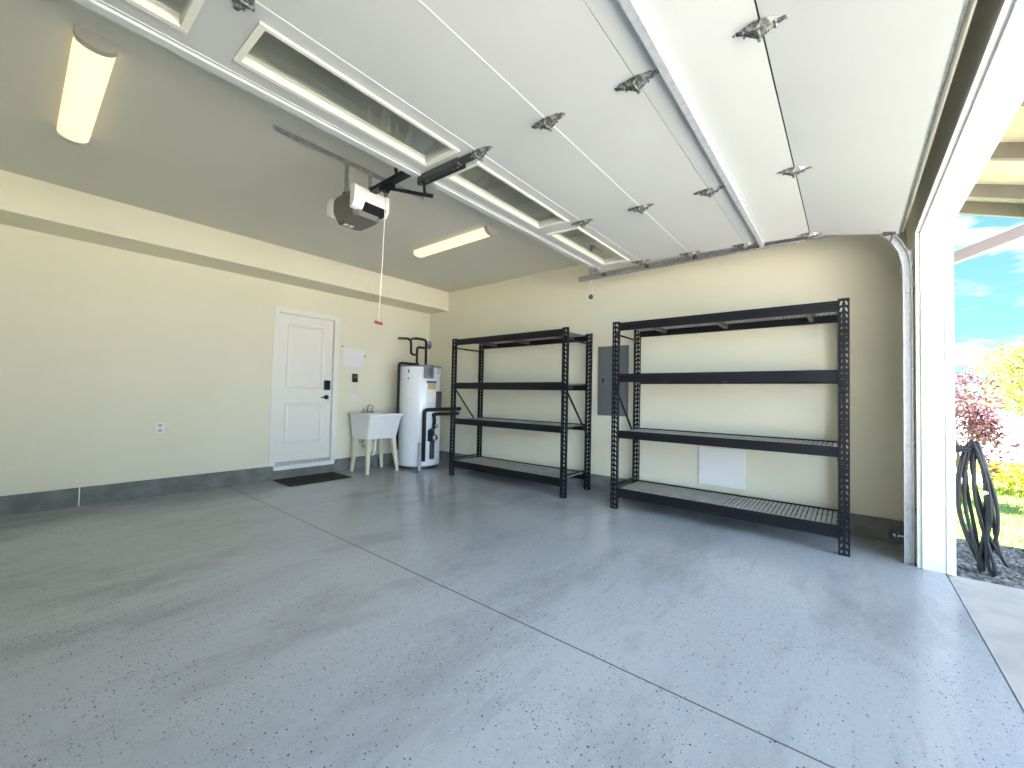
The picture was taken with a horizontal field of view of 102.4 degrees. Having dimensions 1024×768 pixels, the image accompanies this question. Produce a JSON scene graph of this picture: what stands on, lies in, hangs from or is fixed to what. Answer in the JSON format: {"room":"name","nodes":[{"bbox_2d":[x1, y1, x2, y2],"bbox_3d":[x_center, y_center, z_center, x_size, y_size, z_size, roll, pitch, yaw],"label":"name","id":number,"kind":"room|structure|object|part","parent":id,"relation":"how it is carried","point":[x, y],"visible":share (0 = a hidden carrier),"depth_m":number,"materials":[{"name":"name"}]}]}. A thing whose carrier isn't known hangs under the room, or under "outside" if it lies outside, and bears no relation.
{"room":"garage","nodes":[
{"label":"garage","id":0,"kind":"room"},
{"bbox_2d":[0,224,429,495],"bbox_3d":[-3.559,-0.232,5.121,0.150,2.963,6.550,0,-2,39],"label":"wall","id":1,"kind":"structure","parent":0,"point":[100,345],"depth_m":4.45,"materials":[{"name":"beige paint"}]},
{"bbox_2d":[155,422,164,433],"bbox_3d":[-3.908,0.488,4.569,0.008,0.120,0.075,0,-2,39],"label":"wall outlet","id":2,"kind":"object","parent":1,"relation":"attached to","point":[159,426],"visible":1,"depth_m":4.57,"materials":[{"name":"white plastic"}]},
{"bbox_2d":[0,453,393,516],"bbox_3d":[-3.515,1.160,5.025,0.035,0.178,6.250,0,-2,39],"label":"baseboard","id":3,"kind":"structure","parent":1,"relation":"attached to","point":[16,504],"depth_m":4.51,"materials":[{"name":"concrete"}]},
{"bbox_2d":[0,170,448,313],"bbox_3d":[-3.283,-1.548,4.953,0.495,0.329,6.250,0,-2,39],"label":"soffit","id":4,"kind":"structure","parent":1,"relation":"attached to","point":[28,203],"depth_m":4.38,"materials":[{"name":"beige paint"}]},
{"bbox_2d":[268,306,339,470],"bbox_3d":[-2.938,0.067,5.833,0.205,2.196,0.912,0,-2,39],"label":"door","id":5,"kind":"structure","parent":1,"relation":"in","point":[305,358],"depth_m":5.80,"materials":[{"name":"white paint"}]},
{"bbox_2d":[341,346,365,368],"bbox_3d":[-2.442,-0.409,6.349,0.020,0.330,0.400,0,-2,39],"label":"access panel","id":6,"kind":"object","parent":1,"relation":"attached to","point":[352,358],"visible":1,"depth_m":6.34,"materials":[{"name":"white plastic"}]},
{"bbox_2d":[352,394,356,401],"bbox_3d":[-2.436,0.217,6.362,0.011,0.120,0.075,0,-2,39],"label":"light switch","id":7,"kind":"object","parent":1,"relation":"attached to","point":[354,396],"visible":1,"depth_m":6.36,"materials":[{"name":"white plastic"}]},
{"bbox_2d":[352,374,357,381],"bbox_3d":[-2.427,-0.093,6.361,0.027,0.130,0.085,0,-2,39],"label":"wall control","id":8,"kind":"object","parent":1,"relation":"attached to","point":[354,376],"visible":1,"depth_m":6.35,"materials":[{"name":"black plastic"}]},
{"bbox_2d":[0,0,618,291],"bbox_3d":[-1.024,-1.778,3.110,6.625,0.120,6.550,0,-2,39],"label":"ceiling","id":9,"kind":"structure","parent":0,"point":[170,136],"depth_m":3.17,"materials":[{"name":"paint"}]},
{"bbox_2d":[56,23,118,145],"bbox_3d":[-2.597,-1.730,2.490,1.290,0.074,0.162,0,-2,39],"label":"ceiling light","id":10,"kind":"object","parent":9,"relation":"attached to","point":[92,57],"visible":1,"depth_m":2.34,"materials":[{"name":"white plastic"}]},
{"bbox_2d":[272,125,433,324],"bbox_3d":[0.000,-1.072,2.233,3.579,1.294,1.260,0,-2,39],"label":"garage door opener","id":11,"kind":"object","parent":9,"relation":"hanging from","point":[359,208],"visible":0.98,"depth_m":3.09,"materials":[{"name":"grey plastic"}]},
{"bbox_2d":[327,199,335,218],"bbox_3d":[-1.353,-1.370,3.343,0.080,0.150,0.270,0,-2,39],"label":"light","id":12,"kind":"object","parent":11,"relation":"attached to","point":[330,206],"depth_m":3.22,"materials":[{"name":"beige plastic"}]},
{"bbox_3d":[-1.299,-1.257,3.251,0.080,0.009,0.105,0,-2,39],"label":"button panel","id":13,"kind":"part","parent":11,"relation":"part of","materials":[{"name":"grey plastic"}]},
{"bbox_2d":[350,183,389,219],"bbox_3d":[-1.073,-1.377,3.113,0.065,0.167,0.290,0,-2,39],"label":"light","id":14,"kind":"object","parent":11,"relation":"attached to","point":[363,201],"depth_m":3.08,"materials":[{"name":"white plastic"}]},
{"bbox_3d":[-0.936,-0.903,2.966,0.031,0.913,0.007,2,-2,-24],"label":"release cord","id":15,"kind":"part","parent":11,"relation":"part of","materials":[{"name":"white fabric"}]},
{"bbox_3d":[0.102,-1.458,2.153,3.280,0.040,0.056,0,-2,39],"label":"rail","id":16,"kind":"part","parent":11,"relation":"part of","materials":[{"name":"black metal"}]},
{"bbox_3d":[-0.705,-1.311,2.808,0.508,0.221,0.040,0,-2,39],"label":"door arm","id":17,"kind":"part","parent":11,"relation":"part of","materials":[{"name":"black metal"}]},
{"bbox_2d":[411,225,496,258],"bbox_3d":[-0.708,-1.628,4.792,1.290,0.074,0.162,0,-2,39],"label":"ceiling light","id":18,"kind":"object","parent":9,"relation":"attached to","point":[486,231],"visible":1,"depth_m":4.68,"materials":[{"name":"white plastic"}]},
{"bbox_2d":[0,462,1023,767],"bbox_3d":[-1.101,1.319,3.037,6.590,0.150,6.550,0,-2,39],"label":"floor","id":19,"kind":"structure","parent":0,"point":[387,617],"depth_m":2.02,"materials":[{"name":"grey concrete"}]},
{"bbox_2d":[273,472,351,486],"bbox_3d":[-2.675,1.274,5.540,0.520,0.013,0.820,0,-2,39],"label":"door mat","id":20,"kind":"object","parent":19,"relation":"on","point":[329,476],"visible":1,"depth_m":5.49,"materials":[{"name":"black rubber"}]},
{"bbox_2d":[348,404,402,474],"bbox_3d":[-2.088,0.811,6.250,0.636,1.000,0.580,0,-2,39],"label":"utility sink","id":21,"kind":"object","parent":19,"relation":"on","point":[367,425],"visible":1,"depth_m":6.12,"materials":[{"name":"white plastic"}]},
{"bbox_3d":[-2.363,1.039,6.187,0.072,0.530,0.103,0,-2,39],"label":"leg","id":22,"kind":"part","parent":21,"relation":"part of","materials":[{"name":"beige plastic"}]},
{"bbox_2d":[361,404,373,412],"bbox_3d":[-2.199,0.379,6.360,0.195,0.135,0.211,0,-2,39],"label":"faucet","id":23,"kind":"object","parent":21,"relation":"on","point":[372,408],"depth_m":6.36,"materials":[{"name":"silver metal"}]},
{"bbox_3d":[-2.084,1.038,5.958,0.123,0.530,0.103,0,-2,39],"label":"leg","id":24,"kind":"part","parent":21,"relation":"part of","materials":[{"name":"beige plastic"}]},
{"bbox_2d":[348,412,402,439],"bbox_3d":[-2.080,0.629,6.252,0.625,0.365,0.580,0,-2,39],"label":"basin","id":25,"kind":"object","parent":21,"relation":"in","point":[364,425],"depth_m":6.07,"materials":[{"name":"white plastic"}]},
{"bbox_3d":[-2.090,1.054,6.520,0.072,0.530,0.103,0,-2,39],"label":"leg","id":26,"kind":"part","parent":21,"relation":"part of","materials":[{"name":"beige plastic"}]},
{"bbox_3d":[-1.811,1.053,6.291,0.123,0.530,0.103,0,-2,39],"label":"leg","id":27,"kind":"part","parent":21,"relation":"part of","materials":[{"name":"beige plastic"}]},
{"bbox_2d":[396,337,460,470],"bbox_3d":[-1.454,0.262,6.712,1.082,2.150,0.734,1,-2,16],"label":"water heater","id":28,"kind":"object","parent":19,"relation":"on","point":[419,393],"visible":0.99,"depth_m":6.40,"materials":[{"name":"white metal"}]},
{"bbox_3d":[-1.514,0.500,6.705,0.680,1.580,0.680,0,-2,39],"label":"tank","id":29,"kind":"part","parent":28,"relation":"part of","materials":[{"name":"white metal"}]},
{"bbox_2d":[449,327,592,498],"bbox_3d":[0.058,0.341,5.650,1.982,1.995,0.616,0,-2,39],"label":"storage rack","id":30,"kind":"object","parent":19,"relation":"on","point":[549,475],"visible":1,"depth_m":5.37,"materials":[{"name":"black metal"}]},
{"bbox_3d":[-0.862,0.333,6.035,0.072,1.995,0.041,0,-2,39],"label":"post","id":31,"kind":"part","parent":30,"relation":"part of","materials":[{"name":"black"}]},
{"bbox_3d":[-0.696,1.089,6.235,0.022,0.022,0.586,0,-2,39],"label":"rail","id":32,"kind":"part","parent":30,"relation":"part of","materials":[{"name":"black metal"}]},
{"bbox_3d":[-0.663,-0.520,6.279,0.022,0.022,0.586,0,-2,39],"label":"rail","id":33,"kind":"part","parent":30,"relation":"part of","materials":[{"name":"black"}]},
{"bbox_3d":[-0.500,0.352,6.476,0.072,1.995,0.041,0,-2,39],"label":"post","id":34,"kind":"part","parent":30,"relation":"part of","materials":[{"name":"black metal"}]},
{"bbox_3d":[0.615,0.330,4.823,0.072,1.995,0.041,0,-2,39],"label":"post","id":35,"kind":"part","parent":30,"relation":"part of","materials":[{"name":"black metal"}]},
{"bbox_3d":[0.781,1.086,5.024,0.022,0.022,0.586,0,-2,39],"label":"rail","id":36,"kind":"part","parent":30,"relation":"part of","materials":[{"name":"black metal"}]},
{"bbox_3d":[0.814,-0.523,5.068,0.022,0.022,0.586,0,-2,39],"label":"rail","id":37,"kind":"part","parent":30,"relation":"part of","materials":[{"name":"black"}]},
{"bbox_3d":[0.977,0.349,5.265,0.072,1.995,0.041,0,-2,39],"label":"post","id":38,"kind":"part","parent":30,"relation":"part of","materials":[{"name":"black metal"}]},
{"bbox_2d":[610,297,849,556],"bbox_3d":[2.029,0.337,4.032,1.982,1.995,0.616,0,-2,39],"label":"storage rack","id":39,"kind":"object","parent":19,"relation":"on","point":[656,493],"visible":1,"depth_m":3.80,"materials":[{"name":"black metal"}]},
{"bbox_3d":[1.110,0.329,4.417,0.072,1.995,0.041,0,-2,39],"label":"post","id":40,"kind":"part","parent":39,"relation":"part of","materials":[{"name":"black metal"}]},
{"bbox_3d":[1.276,1.085,4.618,0.022,0.022,0.586,0,-2,39],"label":"rail","id":41,"kind":"part","parent":39,"relation":"part of","materials":[{"name":"black metal"}]},
{"bbox_3d":[1.308,-0.524,4.662,0.022,0.022,0.586,0,-2,39],"label":"rail","id":42,"kind":"part","parent":39,"relation":"part of","materials":[{"name":"black"}]},
{"bbox_3d":[1.472,0.348,4.859,0.072,1.995,0.041,0,-2,39],"label":"post","id":43,"kind":"part","parent":39,"relation":"part of","materials":[{"name":"black metal"}]},
{"bbox_3d":[2.949,0.345,3.647,0.072,1.995,0.041,0,-2,39],"label":"post","id":44,"kind":"part","parent":39,"relation":"part of","materials":[{"name":"black metal"}]},
{"bbox_3d":[2.587,0.326,3.206,0.072,1.995,0.041,0,-2,39],"label":"post","id":45,"kind":"part","parent":39,"relation":"part of","materials":[{"name":"black metal"}]},
{"bbox_2d":[429,227,905,520],"bbox_3d":[1.031,-0.128,5.493,6.475,2.963,0.150,0,-2,39],"label":"wall","id":46,"kind":"structure","parent":0,"point":[865,269],"depth_m":4.48,"materials":[{"name":"beige paint"}]},
{"bbox_2d":[597,345,628,416],"bbox_3d":[1.267,-0.040,5.178,0.410,0.880,0.032,0,-2,39],"label":"breaker panel","id":47,"kind":"object","parent":46,"relation":"attached to","point":[604,353],"visible":0.76,"depth_m":5.20,"materials":[{"name":"grey metal"}]},
{"bbox_3d":[1.263,-0.050,5.173,0.330,0.740,0.008,0,-2,39],"label":"panel door","id":48,"kind":"part","parent":47,"relation":"part of","materials":[{"name":"grey metal"}]},
{"bbox_2d":[439,450,903,543],"bbox_3d":[0.889,1.256,5.432,6.270,0.188,0.030,0,-2,39],"label":"baseboard","id":49,"kind":"structure","parent":46,"relation":"attached to","point":[871,527],"depth_m":3.64,"materials":[{"name":"concrete"}]},
{"bbox_2d":[699,446,744,489],"bbox_3d":[2.221,0.885,4.367,0.450,0.400,0.012,0,-2,39],"label":"cover","id":50,"kind":"object","parent":46,"relation":"attached to","point":[722,467],"visible":1,"depth_m":4.35,"materials":[{"name":"white plastic"}]},
{"bbox_2d":[950,223,955,575],"bbox_3d":[3.357,-0.131,3.207,0.022,2.962,0.775,0,-2,39],"label":"wall","id":51,"kind":"structure","parent":0,"point":[951,227],"depth_m":2.90,"materials":[{"name":"white paint"}]},
{"bbox_2d":[955,445,970,452],"bbox_3d":[3.287,0.472,3.027,0.100,0.150,0.140,0,-2,39],"label":"hanger","id":52,"kind":"object","parent":51,"relation":"attached to","point":[958,448],"visible":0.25,"depth_m":2.98,"materials":[{"name":"black metal"}]},
{"bbox_2d":[956,440,1009,576],"bbox_3d":[3.363,0.879,2.950,0.087,0.944,0.256,2,-2,-33],"label":"garden hose","id":53,"kind":"object","parent":52,"relation":"hanging from","point":[983,552],"visible":0.99,"depth_m":2.94,"materials":[{"name":"black rubber"}]},
{"bbox_2d":[906,0,1002,565],"bbox_3d":[1.434,-0.242,1.026,0.165,2.963,6.250,0,-2,39],"label":"door frame","id":54,"kind":"structure","parent":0,"point":[985,13],"depth_m":2.01,"materials":[{"name":"beige paint"}]},
{"bbox_2d":[578,234,915,564],"bbox_3d":[1.959,-0.148,4.058,2.870,2.963,0.292,0,-2,39],"label":"door track","id":55,"kind":"object","parent":54,"relation":"attached to","point":[906,256],"visible":0.88,"depth_m":3.09,"materials":[{"name":"metal"}]},
{"bbox_2d":[72,0,977,275],"bbox_3d":[0.388,-1.286,1.983,2.535,0.229,5.032,0,-2,39],"label":"garage door","id":56,"kind":"structure","parent":55,"relation":"attached to","point":[651,130],"depth_m":1.86,"materials":[{"name":"white metal"}]},
{"bbox_3d":[-0.011,-1.359,2.228,0.483,0.050,4.900,0,-2,39],"label":"door","id":57,"kind":"part","parent":56,"relation":"part of","materials":[{"name":"white metal"}]},
{"bbox_3d":[0.356,-1.344,1.927,0.462,0.049,4.900,0,-2,39],"label":"door","id":58,"kind":"part","parent":56,"relation":"part of","materials":[{"name":"white metal"}]},
{"bbox_3d":[0.714,-1.329,1.632,0.462,0.050,4.900,0,-2,39],"label":"door","id":59,"kind":"part","parent":56,"relation":"part of","materials":[{"name":"white metal"}]},
{"bbox_3d":[1.101,-1.264,1.312,0.531,0.147,4.900,0,-2,39],"label":"door","id":60,"kind":"part","parent":56,"relation":"part of","materials":[{"name":"white metal"}]},
{"bbox_2d":[588,281,592,298],"bbox_3d":[0.918,-1.099,4.787,0.056,0.230,0.056,0,-2,39],"label":"ball","id":61,"kind":"object","parent":55,"relation":"hanging from","point":[590,296],"visible":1,"depth_m":4.77,"materials":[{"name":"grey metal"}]},
{"bbox_2d":[888,529,908,538],"bbox_3d":[2.867,1.120,3.050,0.110,0.050,0.063,0,-2,39],"label":"sensor","id":62,"kind":"object","parent":55,"relation":"attached to","point":[892,533],"visible":1,"depth_m":3.05,"materials":[{"name":"black plastic"}]},
{"bbox_2d":[915,228,952,574],"bbox_3d":[3.016,0.104,2.946,0.175,2.440,0.042,0,-2,39],"label":"trim","id":63,"kind":"structure","parent":54,"relation":"attached to","point":[932,248],"depth_m":2.93,"materials":[{"name":"white paint"}]},
{"bbox_2d":[915,0,1023,232],"bbox_3d":[1.445,-1.205,1.034,0.175,0.032,5.030,0,-2,39],"label":"trim","id":64,"kind":"structure","parent":54,"relation":"attached to","point":[995,94],"depth_m":1.78,"materials":[{"name":"white paint"}]},
{"bbox_2d":[958,100,1023,218],"bbox_3d":[1.746,-1.673,0.788,0.645,0.401,7.380,0,-2,39],"label":"roof eave","id":65,"kind":"object","parent":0,"point":[998,191],"visible":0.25,"depth_m":3.20,"materials":[{"name":"beige"}]},
{"bbox_2d":[954,224,1023,263],"bbox_3d":[3.919,-0.029,3.436,0.930,2.830,0.080,0,-2,39],"label":"beam","id":66,"kind":"structure","parent":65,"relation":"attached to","point":[1017,233],"depth_m":3.41,"materials":[{"name":"grey wood"}]},
{"label":"outside","id":67,"kind":"structure","parent":0,"visible":0},
{"bbox_2d":[947,574,1023,712],"bbox_3d":[7.177,1.273,-5.920,17.548,0.188,8.400,0,-2,39],"label":"driveway","id":68,"kind":"structure","parent":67,"point":[996,611],"depth_m":2.28,"materials":[{"name":"concrete"}]},
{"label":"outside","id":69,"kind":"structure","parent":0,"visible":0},
{"bbox_3d":[19.549,2.148,9.516,90.000,0.290,90.000,0,-2,39],"label":"ground","id":70,"kind":"structure","parent":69,"visible":0},
{"bbox_2d":[946,538,1023,589],"bbox_3d":[5.619,1.430,1.615,5.518,0.140,1.282,0,-2,39],"label":"gravel strip","id":71,"kind":"object","parent":70,"relation":"on","point":[966,567],"visible":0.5,"depth_m":3.08,"materials":[{"name":"gravel"}]},
{"bbox_2d":[956,484,1023,549],"bbox_3d":[8.234,1.500,2.819,27.000,0.172,3.900,0,-2,39],"label":"lawn","id":72,"kind":"structure","parent":70,"relation":"on","point":[1011,507],"depth_m":4.36,"materials":[{"name":"green plant"}]},
{"bbox_2d":[955,362,1021,504],"bbox_3d":[5.537,0.602,5.003,0.790,1.742,0.863,0,-2,39],"label":"shrub","id":73,"kind":"object","parent":72,"relation":"on","point":[983,430],"visible":0.64,"depth_m":4.85,"materials":[{"name":"pink plant"}]},
{"bbox_3d":[5.505,0.809,5.090,0.357,1.332,0.390,1,-2,-8],"label":"stem","id":74,"kind":"part","parent":73,"relation":"part of","materials":[{"name":"brown plant"}]},
{"bbox_2d":[968,459,1023,495],"bbox_3d":[7.141,1.306,5.600,1.416,0.502,1.286,0,-2,39],"label":"shrub","id":75,"kind":"object","parent":72,"relation":"on","point":[1013,475],"visible":0.77,"depth_m":5.60,"materials":[{"name":"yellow plant"}]},
{"bbox_2d":[966,339,1023,415],"bbox_3d":[15.943,0.179,11.387,4.974,3.418,4.124,0,-2,39],"label":"tree","id":76,"kind":"object","parent":70,"relation":"on","point":[1014,362],"visible":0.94,"depth_m":12.08,"materials":[{"name":"yellow plant"}]},
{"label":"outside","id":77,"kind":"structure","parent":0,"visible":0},
{"bbox_2d":[955,416,1023,487],"bbox_3d":[30.520,2.538,22.889,90.000,0.109,55.400,0,-2,39],"label":"road","id":78,"kind":"structure","parent":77,"point":[1015,425],"depth_m":13.37,"materials":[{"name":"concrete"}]}
]}

